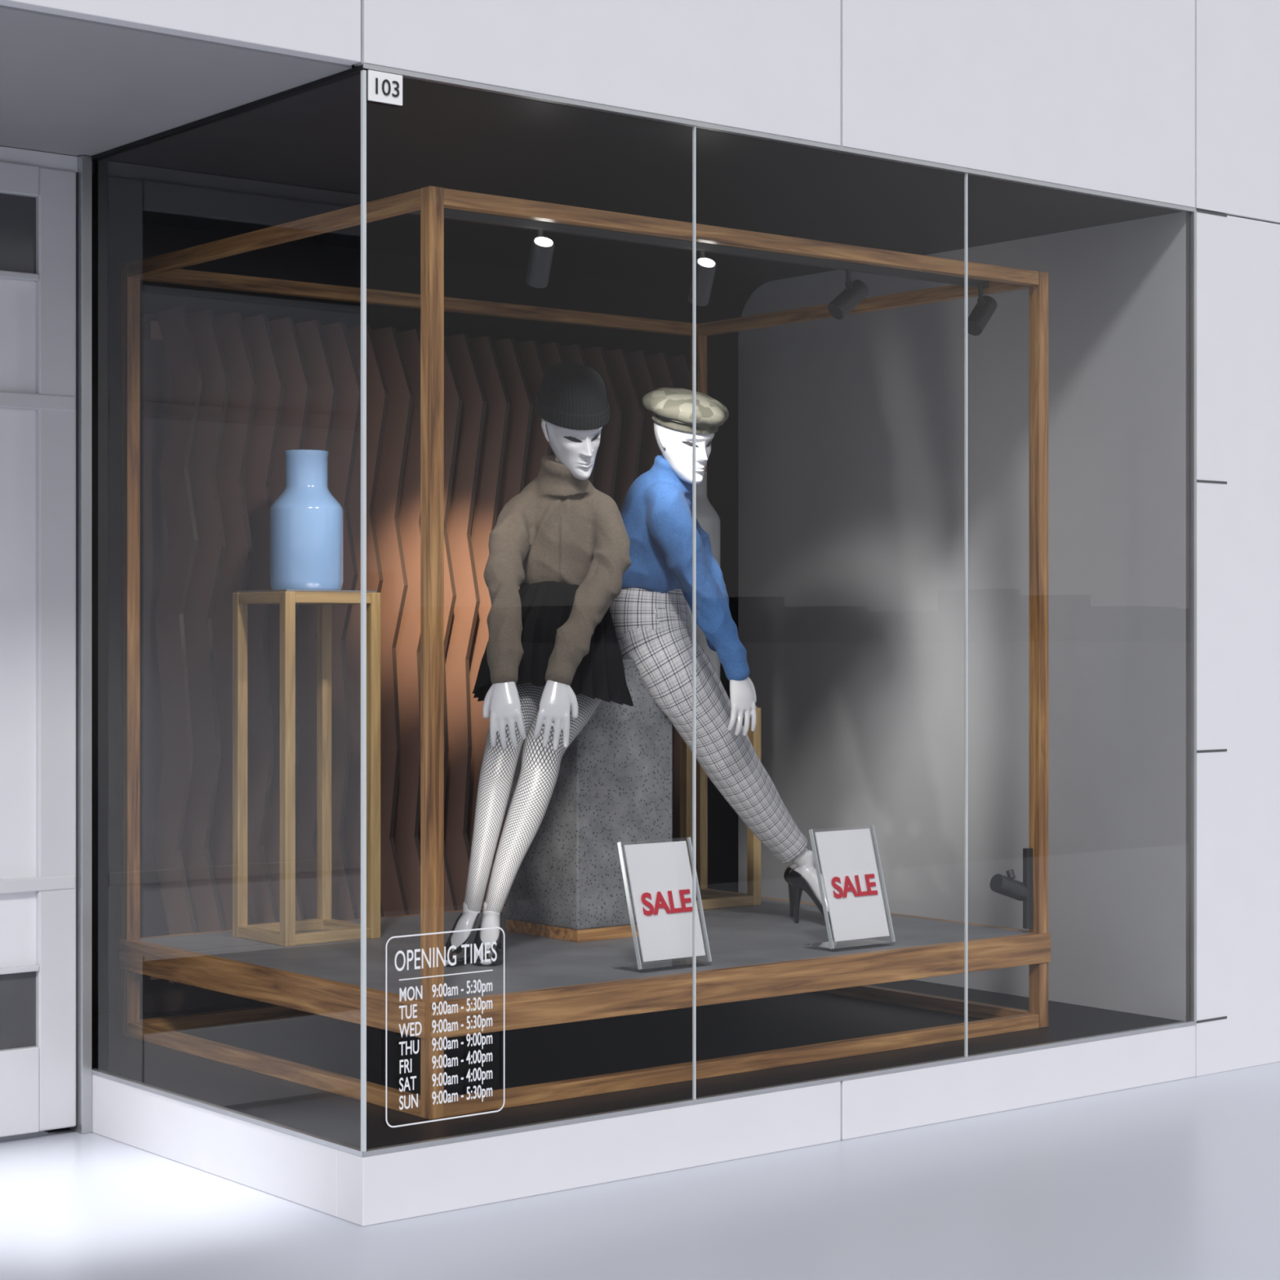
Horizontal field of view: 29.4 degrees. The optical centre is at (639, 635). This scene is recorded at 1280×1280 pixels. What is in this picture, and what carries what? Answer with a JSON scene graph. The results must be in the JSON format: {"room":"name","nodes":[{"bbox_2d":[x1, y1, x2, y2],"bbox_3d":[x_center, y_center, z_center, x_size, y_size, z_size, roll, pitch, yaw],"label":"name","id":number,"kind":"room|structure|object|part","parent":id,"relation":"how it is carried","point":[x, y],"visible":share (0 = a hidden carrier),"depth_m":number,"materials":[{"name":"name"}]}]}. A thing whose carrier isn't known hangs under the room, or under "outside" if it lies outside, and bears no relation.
{"room":"outside clothing store","nodes":[
{"label":"outside clothing store","id":0,"kind":"room"},
{"bbox_2d":[43,1127,69,1133],"bbox_3d":[-1.963,0.025,7.474,0.100,2.845,0.885,0,0,-39],"label":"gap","id":1,"kind":"object","parent":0,"point":[65,1128],"visible":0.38,"depth_m":7.12,"materials":[{"name":"black paint"}]},
{"bbox_2d":[69,155,92,1133],"bbox_3d":[-1.647,0.025,7.136,0.033,2.845,0.120,0,0,-39],"label":"door frame","id":2,"kind":"structure","parent":1,"relation":"attached to","point":[84,174],"depth_m":7.09,"materials":[{"name":"metal"}]},
{"bbox_2d":[0,146,77,1131],"bbox_3d":[-2.167,0.015,6.726,1.360,2.825,0.100,0,0,-39],"label":"door","id":3,"kind":"structure","parent":2,"relation":"attached to","point":[41,159],"depth_m":7.05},
{"bbox_2d":[0,1045,39,1137],"bbox_3d":[-2.163,1.306,6.698,1.072,0.245,0.059,0,0,-39],"label":"panel","id":4,"kind":"object","parent":3,"relation":"attached to","point":[19,1067],"visible":1,"depth_m":6.97,"materials":[{"name":"white paint"}]},
{"bbox_2d":[0,971,35,1049],"bbox_3d":[-2.163,1.074,6.698,1.072,0.218,0.010,0,0,-39],"label":"pane","id":5,"kind":"object","parent":4,"relation":"on","point":[17,990],"visible":1,"depth_m":6.99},
{"bbox_2d":[0,161,39,197],"bbox_3d":[-2.163,-1.308,6.698,1.072,0.087,0.059,0,0,-39],"label":"rail","id":6,"kind":"object","parent":3,"relation":"attached to","point":[15,179],"visible":1,"depth_m":6.97,"materials":[{"name":"metal"}]},
{"bbox_2d":[0,964,39,974],"bbox_3d":[-2.163,0.957,6.698,1.072,0.017,0.059,0,0,-39],"label":"rail","id":7,"kind":"object","parent":3,"relation":"attached to","point":[28,968],"visible":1,"depth_m":6.98,"materials":[{"name":"white paint"}]},
{"bbox_2d":[0,891,35,967],"bbox_3d":[-2.163,0.842,6.698,1.072,0.213,0.010,0,0,-39],"label":"panel","id":8,"kind":"object","parent":7,"relation":"on","point":[17,910],"visible":1,"depth_m":7.00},
{"bbox_2d":[0,270,39,281],"bbox_3d":[-2.163,-1.032,6.698,1.072,0.020,0.059,0,0,-39],"label":"rail","id":9,"kind":"object","parent":3,"relation":"attached to","point":[3,274],"visible":1,"depth_m":6.97,"materials":[{"name":"metal"}]},
{"bbox_2d":[0,193,35,273],"bbox_3d":[-2.163,-1.153,6.698,1.072,0.223,0.010,0,0,-39],"label":"pane","id":10,"kind":"object","parent":9,"relation":"attached to","point":[17,213],"visible":1,"depth_m":6.99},
{"bbox_2d":[0,391,75,411],"bbox_3d":[-2.119,-0.674,6.734,1.185,0.045,0.059,0,0,-39],"label":"rail","id":11,"kind":"object","parent":3,"relation":"attached to","point":[14,400],"visible":1,"depth_m":7.01,"materials":[{"name":"metal"}]},
{"bbox_2d":[0,278,35,393],"bbox_3d":[-2.163,-0.860,6.698,1.072,0.325,0.010,0,0,-39],"label":"panel","id":12,"kind":"object","parent":11,"relation":"on","point":[17,297],"visible":1,"depth_m":6.99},
{"bbox_2d":[0,875,75,893],"bbox_3d":[-2.119,0.715,6.734,1.185,0.040,0.059,0,0,-39],"label":"rail","id":13,"kind":"object","parent":3,"relation":"attached to","point":[67,882],"visible":1,"depth_m":7.01,"materials":[{"name":"white paint"}]},
{"bbox_2d":[0,407,35,879],"bbox_3d":[-2.163,0.021,6.698,1.072,1.347,0.010,0,0,-39],"label":"panel","id":14,"kind":"object","parent":13,"relation":"on","point":[17,426],"visible":1,"depth_m":7.00,"materials":[{"name":"paint"}]},
{"bbox_3d":[-1.704,0.038,7.077,0.118,2.780,0.060,0,0,-39],"label":"stile","id":15,"kind":"part","parent":3,"relation":"part of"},
{"bbox_2d":[0,4,351,156],"bbox_3d":[-3.584,-1.448,4.790,6.000,0.098,1.725,0,0,-39],"label":"ceiling","id":16,"kind":"structure","parent":0,"point":[69,86],"depth_m":6.14,"materials":[{"name":"paint"}]},
{"bbox_2d":[90,62,1195,212],"bbox_3d":[0.108,-1.395,7.556,3.224,0.016,1.477,0,0,-39],"label":"frame","id":17,"kind":"object","parent":16,"relation":"attached to","point":[354,71],"visible":1,"depth_m":6.66,"materials":[{"name":"metal"}]},
{"bbox_2d":[92,217,741,1014],"bbox_3d":[-0.865,-0.025,8.986,3.710,2.945,0.080,0,0,-39],"label":"wall display","id":18,"kind":"object","parent":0,"point":[114,243],"visible":0.02,"depth_m":8.65,"materials":[{"name":"black paint"}]},
{"bbox_2d":[92,64,1182,294],"bbox_3d":[-0.093,-1.422,8.034,3.510,0.050,2.370,0,0,-39],"label":"ceiling","id":19,"kind":"structure","parent":0,"point":[298,157],"depth_m":7.55,"materials":[{"name":"paint"}]},
{"bbox_2d":[0,1062,1279,1279],"bbox_3d":[-2.663,1.448,8.417,60.000,0.001,17.700,0,0,-39],"label":"floor","id":20,"kind":"structure","parent":0,"point":[1177,1180],"depth_m":6.12,"materials":[{"name":"concrete"}]},
{"bbox_2d":[92,1025,1195,1226],"bbox_3d":[0.109,1.362,7.558,3.224,0.172,1.475,0,0,-39],"label":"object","id":21,"kind":"structure","parent":20,"relation":"on","point":[384,1188],"depth_m":6.66,"materials":[{"name":"paint"}]},
{"bbox_2d":[92,1067,368,1156],"bbox_3d":[-1.137,1.270,6.548,0.020,0.012,1.475,0,0,-39],"label":"sill","id":22,"kind":"structure","parent":21,"relation":"on","point":[255,1120],"depth_m":6.46,"materials":[{"name":"metal"}]},
{"bbox_2d":[92,979,1182,1149],"bbox_3d":[-0.193,1.318,7.935,3.190,0.100,2.400,0,0,-39],"label":"floor","id":23,"kind":"structure","parent":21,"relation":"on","point":[544,1054],"depth_m":7.40,"materials":[{"name":"black paint"}]},
{"bbox_2d":[140,313,259,1013],"bbox_3d":[-0.797,0.093,8.854,2.210,2.350,0.070,0,0,-39],"label":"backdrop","id":24,"kind":"structure","parent":23,"relation":"on","point":[160,995],"depth_m":8.19,"materials":[{"name":"brown paint"}]},
{"bbox_2d":[145,975,159,979],"bbox_3d":[-0.787,1.118,8.843,2.210,0.060,0.040,0,0,-39],"label":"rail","id":25,"kind":"object","parent":24,"relation":"attached to","point":[148,977],"visible":0.14,"depth_m":8.14,"materials":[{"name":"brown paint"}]},
{"bbox_3d":[-0.787,-1.022,8.843,2.210,0.060,0.040,0,0,-39],"label":"fin rail","id":26,"kind":"part","parent":24,"relation":"part of","materials":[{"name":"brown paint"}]},
{"bbox_2d":[119,186,1050,1119],"bbox_3d":[-0.160,0.044,7.819,2.427,2.448,1.751,0,0,-39],"label":"frame","id":27,"kind":"object","parent":23,"relation":"on","point":[760,951],"visible":0.88,"depth_m":7.41,"materials":[{"name":"brown wood"}]},
{"bbox_3d":[-1.618,0.044,7.735,0.045,2.448,0.045,0,0,-39],"label":"post","id":28,"kind":"part","parent":27,"relation":"part of","materials":[{"name":"brown wood"}]},
{"bbox_2d":[151,306,202,987],"bbox_3d":[-1.529,0.033,8.048,0.016,2.230,0.320,0,0,-39],"label":"fin","id":29,"kind":"object","parent":27,"relation":"attached to","point":[175,328],"visible":0.89,"depth_m":8.03,"materials":[{"name":"wood"}]},
{"bbox_2d":[180,309,231,932],"bbox_3d":[-1.449,0.033,8.112,0.016,2.230,0.318,0,0,-39],"label":"fin","id":30,"kind":"object","parent":27,"relation":"attached to","point":[214,396],"visible":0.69,"depth_m":8.09,"materials":[{"name":"wood"}]},
{"bbox_3d":[-0.697,1.246,8.482,2.325,0.044,0.043,0,0,-39],"label":"rail","id":31,"kind":"part","parent":27,"relation":"part of","materials":[{"name":"brown wood"}]},
{"bbox_2d":[208,311,257,929],"bbox_3d":[-1.368,0.033,8.176,0.016,2.230,0.315,0,0,-39],"label":"fin","id":32,"kind":"object","parent":27,"relation":"attached to","point":[237,428],"visible":0.54,"depth_m":8.18,"materials":[{"name":"wood"}]},
{"bbox_2d":[241,314,284,924],"bbox_3d":[-1.288,0.033,8.240,0.016,2.230,0.313,0,0,-39],"label":"fin","id":33,"kind":"object","parent":27,"relation":"attached to","point":[258,471],"visible":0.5,"depth_m":8.22,"materials":[{"name":"wood"}]},
{"bbox_3d":[-1.082,1.246,7.075,0.043,0.044,1.655,0,0,-39],"label":"rail","id":34,"kind":"part","parent":27,"relation":"part of","materials":[{"name":"brown wood"}]},
{"bbox_3d":[-1.082,-1.157,7.075,0.043,0.044,1.655,0,0,-39],"label":"rail","id":35,"kind":"part","parent":27,"relation":"part of","materials":[{"name":"brown wood"}]},
{"bbox_2d":[263,317,311,921],"bbox_3d":[-1.207,0.033,8.303,0.016,2.230,0.310,0,0,-39],"label":"fin","id":36,"kind":"object","parent":27,"relation":"attached to","point":[298,388],"visible":0.3,"depth_m":8.32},
{"bbox_2d":[232,589,380,946],"bbox_3d":[-1.066,0.409,7.784,0.350,1.107,0.330,0,0,-39],"label":"plant stand","id":37,"kind":"object","parent":27,"relation":"on","point":[282,933],"visible":0.93,"depth_m":7.76,"materials":[{"name":"brown wood"}]},
{"bbox_3d":[-1.280,0.412,7.800,0.036,1.101,0.036,0,0,-39],"label":"leg","id":38,"kind":"part","parent":37,"relation":"part of","materials":[{"name":"brown wood"}]},
{"bbox_3d":[-1.188,-0.120,7.685,0.034,0.034,0.258,0,0,-39],"label":"rail","id":39,"kind":"part","parent":37,"relation":"part of","materials":[{"name":"brown wood"}]},
{"bbox_3d":[-1.188,0.945,7.685,0.034,0.034,0.258,0,0,-39],"label":"rail","id":40,"kind":"part","parent":37,"relation":"part of","materials":[{"name":"brown wood"}]},
{"bbox_3d":[-1.158,0.945,7.898,0.278,0.034,0.034,0,0,-39],"label":"rail","id":41,"kind":"part","parent":37,"relation":"part of","materials":[{"name":"brown wood"}]},
{"bbox_3d":[-1.158,-0.120,7.898,0.278,0.034,0.034,0,0,-39],"label":"rail","id":42,"kind":"part","parent":37,"relation":"part of","materials":[{"name":"brown wood"}]},
{"bbox_3d":[-1.095,0.412,7.571,0.036,1.101,0.036,0,0,-39],"label":"leg","id":43,"kind":"part","parent":37,"relation":"part of","materials":[{"name":"brown wood"}]},
{"bbox_2d":[269,449,343,590],"bbox_3d":[-1.066,-0.367,7.784,0.234,0.446,0.234,0,0,-39],"label":"vase","id":44,"kind":"object","parent":37,"relation":"on","point":[306,521],"visible":0.95,"depth_m":7.70,"materials":[{"name":"ceramic"}]},
{"bbox_3d":[-1.066,-0.141,7.784,0.330,0.006,0.310,0,0,-39],"label":"plate","id":45,"kind":"part","parent":37,"relation":"part of","materials":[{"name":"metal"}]},
{"bbox_3d":[-1.036,0.412,7.997,0.036,1.101,0.036,0,0,-39],"label":"leg","id":46,"kind":"part","parent":37,"relation":"part of","materials":[{"name":"brown wood"}]},
{"bbox_3d":[-0.973,-0.120,7.670,0.278,0.034,0.034,0,0,-39],"label":"rail","id":47,"kind":"part","parent":37,"relation":"part of","materials":[{"name":"brown wood"}]},
{"bbox_3d":[-0.973,0.945,7.670,0.278,0.034,0.034,0,0,-39],"label":"rail","id":48,"kind":"part","parent":37,"relation":"part of","materials":[{"name":"brown wood"}]},
{"bbox_3d":[-0.944,-0.120,7.883,0.034,0.034,0.258,0,0,-39],"label":"rail","id":49,"kind":"part","parent":37,"relation":"part of","materials":[{"name":"brown wood"}]},
{"bbox_3d":[-0.944,0.945,7.883,0.034,0.034,0.258,0,0,-39],"label":"rail","id":50,"kind":"part","parent":37,"relation":"part of","materials":[{"name":"brown wood"}]},
{"bbox_3d":[-0.851,0.412,7.769,0.036,1.101,0.036,0,0,-39],"label":"leg","id":51,"kind":"part","parent":37,"relation":"part of","materials":[{"name":"brown wood"}]},
{"bbox_2d":[294,320,337,919],"bbox_3d":[-1.126,0.033,8.367,0.016,2.230,0.308,0,0,-39],"label":"fin","id":52,"kind":"object","parent":27,"relation":"attached to","point":[318,431],"visible":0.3,"depth_m":8.36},
{"bbox_2d":[320,322,360,919],"bbox_3d":[-1.046,0.033,8.431,0.016,2.230,0.306,0,0,-39],"label":"fin","id":53,"kind":"object","parent":27,"relation":"attached to","point":[344,439],"visible":0.46,"depth_m":8.40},
{"bbox_2d":[342,324,389,918],"bbox_3d":[-0.965,0.033,8.495,0.016,2.230,0.303,0,0,-39],"label":"fin","id":54,"kind":"object","parent":27,"relation":"attached to","point":[377,393],"visible":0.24,"depth_m":8.50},
{"bbox_2d":[371,326,413,916],"bbox_3d":[-0.884,0.033,8.559,0.016,2.230,0.301,0,0,-39],"label":"fin","id":55,"kind":"object","parent":27,"relation":"attached to","point":[401,397],"visible":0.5,"depth_m":8.53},
{"bbox_2d":[393,328,420,914],"bbox_3d":[-0.804,0.033,8.623,0.016,2.230,0.299,0,0,-39],"label":"fin","id":56,"kind":"object","parent":27,"relation":"attached to","point":[406,831],"visible":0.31,"depth_m":8.62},
{"bbox_3d":[-0.697,-1.157,8.482,2.325,0.044,0.043,0,0,-39],"label":"rail","id":57,"kind":"part","parent":27,"relation":"part of","materials":[{"name":"brown wood"}]},
{"bbox_3d":[-0.547,0.044,6.415,0.045,2.448,0.045,0,0,-39],"label":"post","id":58,"kind":"part","parent":27,"relation":"part of","materials":[{"name":"brown wood"}]},
{"bbox_2d":[417,335,462,911],"bbox_3d":[-0.723,0.033,8.687,0.016,2.230,0.296,0,0,-39],"label":"fin","id":59,"kind":"object","parent":27,"relation":"attached to","point":[453,400],"visible":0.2,"depth_m":8.63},
{"bbox_2d":[444,333,486,910],"bbox_3d":[-0.642,0.033,8.750,0.016,2.230,0.294,0,0,-39],"label":"fin","id":60,"kind":"object","parent":27,"relation":"attached to","point":[467,603],"visible":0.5,"depth_m":8.73,"materials":[{"name":"wood"}]},
{"bbox_2d":[466,336,510,907],"bbox_3d":[-0.562,0.033,8.814,0.016,2.230,0.291,0,0,-39],"label":"fin","id":61,"kind":"object","parent":27,"relation":"attached to","point":[498,403],"visible":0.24,"depth_m":8.81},
{"bbox_2d":[492,337,533,854],"bbox_3d":[-0.481,0.033,8.879,0.016,2.230,0.290,0,0,-39],"label":"fin","id":62,"kind":"object","parent":27,"relation":"attached to","point":[521,408],"visible":0.16,"depth_m":8.84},
{"bbox_2d":[515,340,551,488],"bbox_3d":[-0.401,0.033,8.943,0.016,2.230,0.290,0,0,-39],"label":"fin","id":63,"kind":"object","parent":27,"relation":"attached to","point":[529,353],"visible":0.09,"depth_m":8.92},
{"bbox_2d":[444,362,634,967],"bbox_3d":[-0.295,0.069,7.337,0.494,1.808,0.732,0,0,26],"label":"mannequin","id":64,"kind":"object","parent":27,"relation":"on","point":[552,654],"visible":0.99,"depth_m":7.27},
{"bbox_2d":[537,342,564,456],"bbox_3d":[-0.322,0.033,9.008,0.016,2.230,0.290,0,0,-39],"label":"fin","id":65,"kind":"object","parent":27,"relation":"attached to","point":[551,353],"visible":0.04,"depth_m":9.00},
{"bbox_2d":[560,344,595,484],"bbox_3d":[-0.242,0.033,9.073,0.016,2.230,0.290,0,0,-39],"label":"fin","id":66,"kind":"object","parent":27,"relation":"attached to","point":[571,353],"visible":0.04,"depth_m":9.06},
{"bbox_2d":[505,659,672,942],"bbox_3d":[-0.167,0.519,7.919,0.390,0.888,0.390,0,0,-39],"label":"concrete plinth","id":67,"kind":"object","parent":27,"relation":"on","point":[614,784],"visible":0.6,"depth_m":7.74,"materials":[{"name":"grey concrete"}]},
{"bbox_2d":[582,346,622,610],"bbox_3d":[-0.162,0.033,9.137,0.016,2.230,0.290,0,0,-39],"label":"fin","id":68,"kind":"object","parent":27,"relation":"attached to","point":[606,456],"visible":0.11,"depth_m":9.08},
{"bbox_2d":[604,348,644,512],"bbox_3d":[-0.082,0.033,9.202,0.016,2.230,0.290,0,0,-39],"label":"fin","id":69,"kind":"object","parent":27,"relation":"attached to","point":[633,415],"visible":0.14,"depth_m":9.15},
{"bbox_2d":[625,351,661,477],"bbox_3d":[-0.002,0.033,9.267,0.016,2.230,0.290,0,0,-39],"label":"fin","id":70,"kind":"object","parent":27,"relation":"attached to","point":[638,362],"visible":0.09,"depth_m":9.23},
{"bbox_2d":[646,352,677,455],"bbox_3d":[0.078,0.033,9.332,0.016,2.230,0.290,0,0,-39],"label":"fin","id":71,"kind":"object","parent":27,"relation":"attached to","point":[660,365],"visible":0.09,"depth_m":9.31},
{"bbox_2d":[617,836,711,969],"bbox_3d":[0.063,0.778,7.092,0.266,0.369,0.140,0,0,-39],"label":"sale sign","id":72,"kind":"object","parent":27,"relation":"on","point":[660,873],"visible":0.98,"depth_m":7.07,"materials":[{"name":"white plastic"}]},
{"bbox_2d":[667,354,690,841],"bbox_3d":[0.158,0.033,9.397,0.016,2.230,0.290,0,0,-39],"label":"fin","id":73,"kind":"object","parent":27,"relation":"attached to","point":[680,366],"visible":0.09,"depth_m":9.40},
{"bbox_2d":[408,208,988,288],"bbox_3d":[0.241,-1.161,7.324,2.325,0.022,0.025,0,0,-39],"label":"track","id":74,"kind":"object","parent":27,"relation":"attached to","point":[448,213],"visible":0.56,"depth_m":7.26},
{"bbox_2d":[525,229,554,288],"bbox_3d":[-0.283,-1.069,6.899,0.064,0.166,0.127,0,0,-17],"label":"ceiling spotlight","id":75,"kind":"object","parent":74,"relation":"attached to","point":[542,249],"visible":1,"depth_m":6.87,"materials":[{"name":"black"}]},
{"bbox_3d":[-0.283,-1.105,6.899,0.016,0.095,0.016,0,0,-39],"label":"stem","id":76,"kind":"part","parent":75,"relation":"part of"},
{"bbox_2d":[688,250,716,306],"bbox_3d":[0.186,-1.069,7.279,0.064,0.166,0.127,0,0,-17],"label":"ceiling spotlight","id":77,"kind":"object","parent":74,"relation":"attached to","point":[705,267],"visible":0.94,"depth_m":7.25,"materials":[{"name":"black"}]},
{"bbox_3d":[0.186,-1.105,7.279,0.016,0.095,0.016,0,0,-39],"label":"stem","id":78,"kind":"part","parent":77,"relation":"part of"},
{"bbox_2d":[827,269,868,319],"bbox_3d":[0.655,-1.072,7.659,0.140,0.160,0.064,0,0,-31],"label":"ceiling spotlight","id":79,"kind":"object","parent":74,"relation":"attached to","point":[856,291],"visible":1,"depth_m":7.64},
{"bbox_3d":[0.655,-1.105,7.659,0.016,0.095,0.016,0,0,-39],"label":"stem","id":80,"kind":"part","parent":79,"relation":"part of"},
{"bbox_2d":[967,287,997,335],"bbox_3d":[1.124,-1.070,8.040,0.064,0.163,0.134,0,0,43],"label":"ceiling spotlight","id":81,"kind":"object","parent":74,"relation":"attached to","point":[979,317],"visible":0.98,"depth_m":8.02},
{"bbox_3d":[1.124,-1.105,8.040,0.016,0.095,0.016,0,0,-39],"label":"stem","id":82,"kind":"part","parent":81,"relation":"part of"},
{"bbox_3d":[0.223,0.044,9.228,0.045,2.448,0.045,0,0,-39],"label":"post","id":83,"kind":"part","parent":27,"relation":"part of","materials":[{"name":"brown wood"}]},
{"bbox_2d":[609,387,831,924],"bbox_3d":[0.342,0.087,8.039,0.927,1.772,0.526,0,0,-38],"label":"mannequin","id":84,"kind":"object","parent":27,"relation":"on","point":[651,615],"visible":0.91,"depth_m":7.78},
{"bbox_2d":[680,706,760,910],"bbox_3d":[0.194,0.607,8.744,0.350,0.712,0.330,0,0,-39],"label":"plant stand","id":85,"kind":"object","parent":27,"relation":"on","point":[711,899],"visible":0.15,"depth_m":8.71,"materials":[{"name":"brown wood"}]},
{"bbox_3d":[0.165,0.610,8.531,0.036,0.706,0.036,0,0,-39],"label":"leg","id":86,"kind":"part","parent":85,"relation":"part of","materials":[{"name":"brown wood"}]},
{"bbox_3d":[0.224,0.610,8.957,0.036,0.706,0.036,0,0,-39],"label":"leg","id":87,"kind":"part","parent":85,"relation":"part of","materials":[{"name":"brown wood"}]},
{"bbox_2d":[687,471,719,678],"bbox_3d":[0.194,-0.170,8.744,0.188,0.840,0.188,0,0,-39],"label":"bottle vase","id":88,"kind":"object","parent":85,"relation":"on","point":[707,517],"visible":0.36,"depth_m":8.68,"materials":[{"name":"ceramic"}]},
{"bbox_3d":[0.316,0.945,8.843,0.034,0.034,0.258,0,0,-39],"label":"rail","id":89,"kind":"part","parent":85,"relation":"part of","materials":[{"name":"brown wood"}]},
{"bbox_3d":[0.287,0.945,8.630,0.278,0.034,0.034,0,0,-39],"label":"rail","id":90,"kind":"part","parent":85,"relation":"part of","materials":[{"name":"brown wood"}]},
{"bbox_3d":[0.409,0.610,8.728,0.036,0.706,0.036,0,0,-39],"label":"leg","id":91,"kind":"part","parent":85,"relation":"part of","materials":[{"name":"brown wood"}]},
{"bbox_3d":[0.373,1.246,7.161,2.325,0.044,0.043,0,0,-39],"label":"rail","id":92,"kind":"part","parent":27,"relation":"part of","materials":[{"name":"brown wood"}]},
{"bbox_3d":[0.373,-1.157,7.161,2.325,0.044,0.043,0,0,-39],"label":"rail","id":93,"kind":"part","parent":27,"relation":"part of","materials":[{"name":"brown wood"}]},
{"bbox_2d":[808,824,895,949],"bbox_3d":[0.648,0.778,7.554,0.266,0.369,0.140,0,0,-39],"label":"sale sign","id":94,"kind":"object","parent":27,"relation":"on","point":[850,874],"visible":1,"depth_m":7.54,"materials":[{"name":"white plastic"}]},
{"bbox_3d":[0.759,-1.157,8.567,0.043,0.044,1.655,0,0,-39],"label":"rail","id":95,"kind":"part","parent":27,"relation":"part of","materials":[{"name":"brown wood"}]},
{"bbox_3d":[0.759,1.246,8.567,0.043,0.044,1.655,0,0,-39],"label":"rail","id":96,"kind":"part","parent":27,"relation":"part of","materials":[{"name":"brown wood"}]},
{"bbox_2d":[990,848,1032,928],"bbox_3d":[1.201,0.818,7.879,0.148,0.260,0.060,0,0,-33],"label":"spotlight","id":97,"kind":"object","parent":27,"relation":"on","point":[1003,885],"visible":1,"depth_m":7.88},
{"bbox_3d":[1.294,0.044,7.907,0.045,2.448,0.045,0,0,-39],"label":"post","id":98,"kind":"part","parent":27,"relation":"part of","materials":[{"name":"brown wood"}]},
{"bbox_2d":[360,1020,1195,1156],"bbox_3d":[0.568,1.270,6.991,3.222,0.012,0.020,0,0,-39],"label":"sill","id":99,"kind":"structure","parent":21,"relation":"on","point":[406,1146],"depth_m":6.77,"materials":[{"name":"metal"}]},
{"bbox_2d":[360,68,366,1151],"bbox_3d":[-0.678,-0.065,5.977,0.010,2.665,0.010,0,0,-39],"label":"pane edge","id":100,"kind":"object","parent":99,"relation":"on","point":[363,73],"visible":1,"depth_m":5.97,"materials":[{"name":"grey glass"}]},
{"bbox_2d":[692,125,696,1099],"bbox_3d":[0.148,-0.065,6.649,0.004,2.665,0.010,0,0,-39],"label":"pane edge","id":101,"kind":"object","parent":99,"relation":"on","point":[694,127],"visible":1,"depth_m":6.65,"materials":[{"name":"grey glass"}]},
{"bbox_2d":[964,173,967,1056],"bbox_3d":[0.980,-0.065,7.324,0.004,2.665,0.010,0,0,-39],"label":"pane edge","id":102,"kind":"object","parent":99,"relation":"on","point":[965,174],"visible":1,"depth_m":7.32,"materials":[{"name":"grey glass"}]},
{"label":"pane","id":103,"kind":"object","parent":99,"relation":"on","visible":0},
{"bbox_2d":[367,70,402,106],"bbox_3d":[-0.627,-1.351,6.006,0.098,0.074,0.009,0,0,-39],"label":"number sign","id":104,"kind":"object","parent":103,"relation":"attached to","point":[382,87],"visible":1,"depth_m":6.00,"materials":[{"name":"white"}]},
{"bbox_2d":[385,926,504,1127],"bbox_3d":[-0.487,0.980,6.125,0.362,0.473,0.001,0,0,-39],"label":"decal","id":105,"kind":"object","parent":103,"relation":"attached to","point":[477,953],"visible":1,"depth_m":6.12,"materials":[{"name":"white plastic"}]},
{"bbox_2d":[741,292,753,314],"bbox_3d":[0.657,0.025,9.705,0.040,2.845,0.720,0,0,-39],"label":"liner","id":106,"kind":"object","parent":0,"point":[744,297],"visible":0.14,"depth_m":9.96,"materials":[{"name":"black paint"}]},
{"bbox_2d":[737,211,1186,1021],"bbox_3d":[1.101,-0.065,8.885,0.016,2.665,2.227,0,0,-39],"label":"wall","id":107,"kind":"structure","parent":0,"point":[851,428],"depth_m":8.72,"materials":[{"name":"paint"}]},
{"bbox_2d":[1195,208,1279,1076],"bbox_3d":[3.977,0.024,9.936,5.772,2.849,0.302,0,0,-39],"label":"wall panel","id":108,"kind":"object","parent":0,"point":[1237,1024],"visible":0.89,"depth_m":8.14,"materials":[{"name":"paint"}]},
{"bbox_2d":[1186,209,1196,1022],"bbox_3d":[1.812,-0.065,8.006,0.014,2.665,0.033,0,0,-39],"label":"window frame","id":109,"kind":"structure","parent":108,"relation":"attached to","point":[1191,217],"depth_m":8.00,"materials":[{"name":"metal"}]},
{"bbox_3d":[0.386,-3.085,7.039,15.000,3.335,0.280,0,0,-39],"label":"backing","id":110,"kind":"object","parent":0,"visible":0},
{"bbox_2d":[0,0,360,65],"bbox_3d":[-1.324,-3.079,5.479,1.610,3.347,0.050,0,0,-39],"label":"panel","id":111,"kind":"object","parent":110,"relation":"attached to","point":[324,30],"visible":1,"depth_m":5.77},
{"bbox_2d":[354,0,840,146],"bbox_3d":[-0.065,-3.079,6.499,1.610,3.347,0.050,0,0,-39],"label":"panel","id":112,"kind":"object","parent":110,"relation":"attached to","point":[773,67],"visible":0.92,"depth_m":6.54,"materials":[{"name":"paint"}]},
{"bbox_2d":[840,0,1195,208],"bbox_3d":[1.187,-3.079,7.515,1.595,3.347,0.050,0,0,-39],"label":"panel","id":113,"kind":"object","parent":110,"relation":"attached to","point":[1099,95],"visible":0.84,"depth_m":7.50,"materials":[{"name":"paint"}]},
{"bbox_2d":[1194,0,1279,224],"bbox_3d":[4.054,-3.079,9.838,5.765,3.347,0.050,0,0,-39],"label":"panel","id":114,"kind":"object","parent":110,"relation":"attached to","point":[1237,42],"visible":0.91,"depth_m":8.14,"materials":[{"name":"paint"}]}
]}

